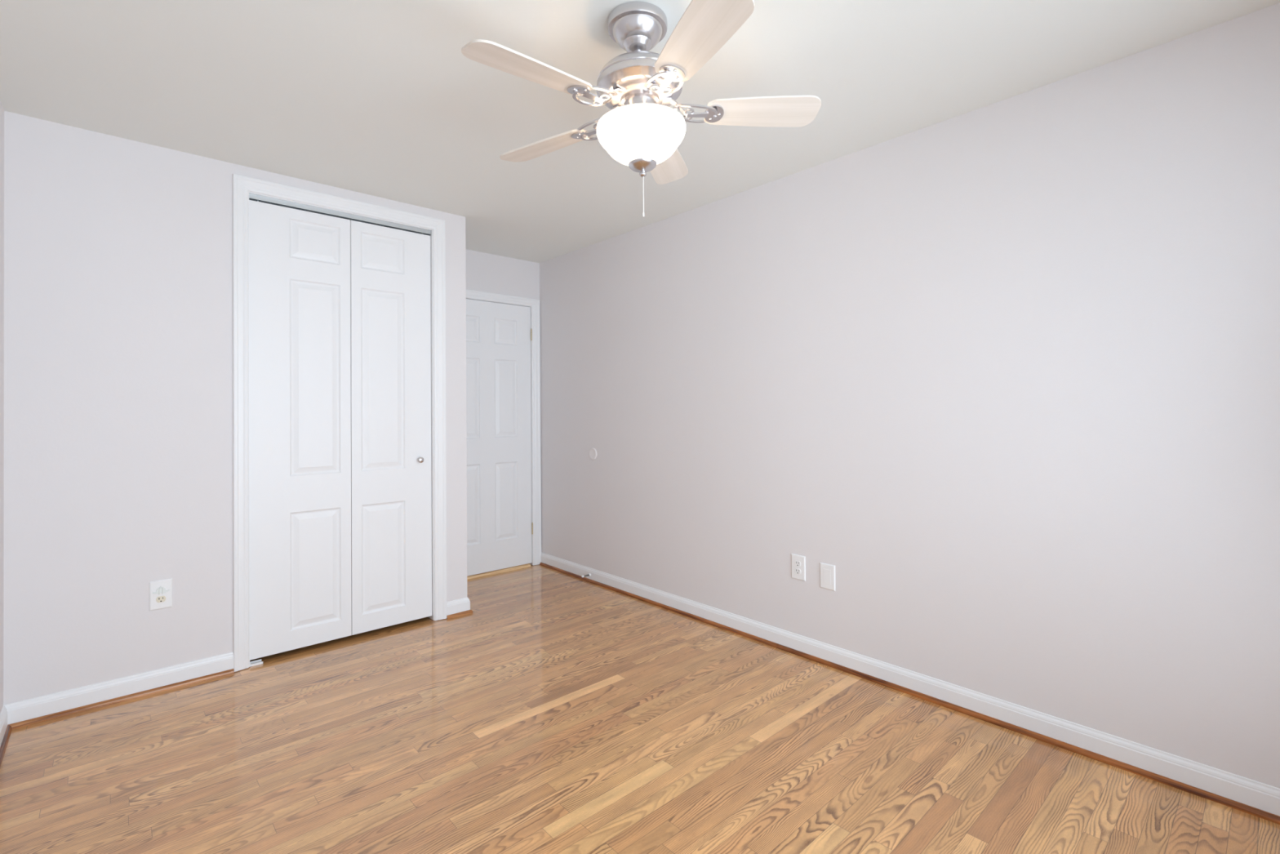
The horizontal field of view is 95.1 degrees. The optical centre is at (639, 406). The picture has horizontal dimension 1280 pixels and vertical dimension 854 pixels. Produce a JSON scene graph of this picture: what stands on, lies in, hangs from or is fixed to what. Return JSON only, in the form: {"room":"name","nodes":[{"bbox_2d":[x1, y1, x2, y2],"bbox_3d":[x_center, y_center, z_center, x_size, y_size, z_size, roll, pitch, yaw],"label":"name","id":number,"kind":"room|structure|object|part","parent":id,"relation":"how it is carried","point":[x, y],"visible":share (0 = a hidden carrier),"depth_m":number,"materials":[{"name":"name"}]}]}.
{"room":"empty bedroom","nodes":[
{"label":"empty bedroom","id":0,"kind":"room"},
{"bbox_2d":[0,100,4,713],"bbox_3d":[-1.457,0.043,1.057,0.120,2.460,4.862,0,-1,-42],"label":"wall","id":1,"kind":"structure","parent":0,"point":[2,110],"depth_m":2.27,"materials":[{"name":"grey paint"}]},
{"bbox_2d":[0,705,12,766],"bbox_3d":[-1.169,1.202,0.847,0.025,0.096,3.949,0,-1,-42],"label":"baseboard","id":2,"kind":"structure","parent":1,"relation":"attached to","point":[5,729],"depth_m":2.21,"materials":[{"name":"white paint"}]},
{"bbox_3d":[-1.161,1.240,0.846,0.013,0.019,3.937,0,-1,-42],"label":"shoe moulding","id":3,"kind":"part","parent":2,"relation":"part of","materials":[{"name":"brown wood"}]},
{"bbox_2d":[3,111,466,704],"bbox_3d":[-1.824,0.050,3.000,1.941,2.440,0.100,0,-1,-42],"label":"wall","id":4,"kind":"structure","parent":0,"point":[118,349],"depth_m":2.55,"materials":[{"name":"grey paint"}]},
{"bbox_2d":[149,578,172,610],"bbox_3d":[-2.144,0.843,2.622,0.080,0.128,0.015,0,-1,-42],"label":"wall outlet","id":5,"kind":"object","parent":4,"relation":"attached to","point":[160,591],"visible":1,"depth_m":2.62,"materials":[{"name":"white plastic"}]},
{"bbox_2d":[155,595,165,602],"bbox_3d":[-2.144,0.863,2.623,0.034,0.028,0.003,0,-1,-42],"label":"receptacle","id":6,"kind":"object","parent":5,"relation":"attached to","point":[158,598],"depth_m":2.62,"materials":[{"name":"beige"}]},
{"bbox_2d":[3,596,472,728],"bbox_3d":[-1.765,1.221,2.953,1.966,0.096,0.025,0,-1,-42],"label":"baseboard","id":7,"kind":"structure","parent":4,"relation":"attached to","point":[28,712],"depth_m":2.53,"materials":[{"name":"white paint"}]},
{"bbox_2d":[232,173,446,671],"bbox_3d":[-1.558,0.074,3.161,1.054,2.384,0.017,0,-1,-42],"label":"trim","id":8,"kind":"structure","parent":4,"relation":"attached to","point":[242,184],"depth_m":2.86,"materials":[{"name":"white paint"}]},
{"bbox_2d":[248,193,431,666],"bbox_3d":[-1.579,0.111,3.179,0.914,2.316,0.066,0,-1,-42],"label":"door","id":9,"kind":"structure","parent":4,"relation":"in","point":[340,303],"depth_m":3.14,"materials":[{"name":"white paint"}]},
{"bbox_3d":[-1.282,0.312,3.423,0.033,0.033,0.034,0,-1,-42],"label":"knob","id":10,"kind":"part","parent":9,"relation":"part of","materials":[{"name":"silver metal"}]},
{"bbox_2d":[466,248,539,565],"bbox_3d":[-1.926,0.056,3.829,2.901,2.440,0.120,0,-1,-42],"label":"wall","id":11,"kind":"structure","parent":0,"point":[485,272],"depth_m":4.53,"materials":[{"name":"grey paint"}]},
{"bbox_2d":[466,563,530,579],"bbox_3d":[-1.184,1.267,4.462,0.748,0.019,0.112,0,-1,-42],"label":"trim","id":12,"kind":"structure","parent":11,"relation":"attached to","point":[504,570],"depth_m":4.49,"materials":[{"name":"brown wood"}]},
{"bbox_2d":[466,298,533,576],"bbox_3d":[-1.146,0.227,4.441,0.774,2.052,0.101,0,-1,-42],"label":"door","id":13,"kind":"structure","parent":11,"relation":"in","point":[499,335],"depth_m":4.52,"materials":[{"name":"white paint"}]},
{"bbox_2d":[466,288,541,564],"bbox_3d":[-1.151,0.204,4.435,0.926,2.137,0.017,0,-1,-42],"label":"trim","id":14,"kind":"structure","parent":11,"relation":"attached to","point":[535,304],"depth_m":4.71,"materials":[{"name":"white paint"}]},
{"bbox_2d":[0,564,1279,853],"bbox_3d":[-0.551,1.256,2.308,3.141,0.001,5.301,0,-1,-42],"label":"floor","id":15,"kind":"structure","parent":0,"point":[562,713],"depth_m":2.06,"materials":[{"name":"brown wood"}]},
{"bbox_2d":[0,0,1279,262],"bbox_3d":[-0.345,-1.237,2.079,3.141,0.100,4.862,0,-1,-42],"label":"ceiling","id":16,"kind":"structure","parent":0,"point":[383,99],"depth_m":2.13,"materials":[{"name":"paint"}]},
{"bbox_2d":[461,0,821,217],"bbox_3d":[-0.030,-0.888,1.787,1.048,0.606,1.086,0,-1,-42],"label":"ceiling fan","id":17,"kind":"object","parent":16,"relation":"hanging from","point":[640,131],"visible":1,"depth_m":1.72,"materials":[{"name":"beige wood"}]},
{"bbox_3d":[-0.292,-0.897,1.562,0.357,0.034,0.132,-2,-1,-40],"label":"fan blade","id":18,"kind":"part","parent":17,"relation":"part of","materials":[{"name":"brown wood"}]},
{"bbox_3d":[-0.324,-0.892,2.011,0.357,0.034,0.132,-3,0,32],"label":"fan blade","id":19,"kind":"part","parent":17,"relation":"part of","materials":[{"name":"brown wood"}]},
{"bbox_3d":[0.005,-0.808,1.808,0.275,0.119,0.275,-2,-1,-42],"label":"lamp shade","id":20,"kind":"part","parent":17,"relation":"part of","materials":[{"name":"white glass"}]},
{"bbox_3d":[0.011,-0.647,1.807,0.005,0.125,0.005,0,0,-27],"label":"pull chain","id":21,"kind":"part","parent":17,"relation":"part of","materials":[{"name":"white plastic"}]},
{"bbox_3d":[0.093,-0.908,2.181,0.132,0.034,0.357,-2,0,14],"label":"fan blade","id":22,"kind":"part","parent":17,"relation":"part of","materials":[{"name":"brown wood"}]},
{"bbox_3d":[0.146,-0.917,1.454,0.133,0.031,0.357,0,0,-22],"label":"fan blade","id":23,"kind":"part","parent":17,"relation":"part of","materials":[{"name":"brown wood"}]},
{"bbox_3d":[0.383,-0.923,1.836,0.357,0.034,0.132,-2,0,-4],"label":"fan blade","id":24,"kind":"part","parent":17,"relation":"part of","materials":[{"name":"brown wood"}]},
{"bbox_2d":[539,3,1279,788],"bbox_3d":[0.784,0.043,3.083,0.120,2.460,4.862,0,-1,-42],"label":"wall","id":25,"kind":"structure","parent":0,"point":[1008,369],"depth_m":2.31,"materials":[{"name":"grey paint"}]},
{"bbox_2d":[589,448,596,459],"bbox_3d":[-0.340,0.343,4.230,0.009,0.085,0.085,0,-1,-42],"label":"bumper cover","id":26,"kind":"object","parent":25,"relation":"attached to","point":[593,452],"visible":1,"depth_m":4.23,"materials":[{"name":"white plastic"}]},
{"bbox_2d":[791,553,805,581],"bbox_3d":[0.801,0.815,2.969,0.009,0.124,0.080,0,-1,-42],"label":"wall outlet","id":27,"kind":"object","parent":25,"relation":"attached to","point":[797,562],"visible":1,"depth_m":2.96,"materials":[{"name":"white plastic"}]},
{"bbox_2d":[795,568,800,573],"bbox_3d":[0.799,0.835,2.967,0.003,0.028,0.034,0,-1,-42],"label":"receptacle","id":28,"kind":"object","parent":27,"relation":"attached to","point":[797,571],"depth_m":2.96,"materials":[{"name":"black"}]},
{"bbox_2d":[795,560,800,566],"bbox_3d":[0.799,0.796,2.967,0.003,0.028,0.034,0,-1,-42],"label":"receptacle","id":29,"kind":"object","parent":27,"relation":"attached to","point":[797,563],"depth_m":2.96,"materials":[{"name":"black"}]},
{"bbox_2d":[819,562,835,591],"bbox_3d":[0.911,0.828,2.848,0.007,0.122,0.080,0,-1,-42],"label":"blank wall plate","id":30,"kind":"object","parent":25,"relation":"attached to","point":[827,571],"visible":1,"depth_m":2.84,"materials":[{"name":"white plastic"}]},
{"bbox_2d":[539,551,1279,824],"bbox_3d":[0.740,1.205,3.024,0.025,0.096,4.618,0,-1,-42],"label":"baseboard","id":31,"kind":"structure","parent":25,"relation":"attached to","point":[1251,797],"depth_m":2.31,"materials":[{"name":"white paint"}]}
]}

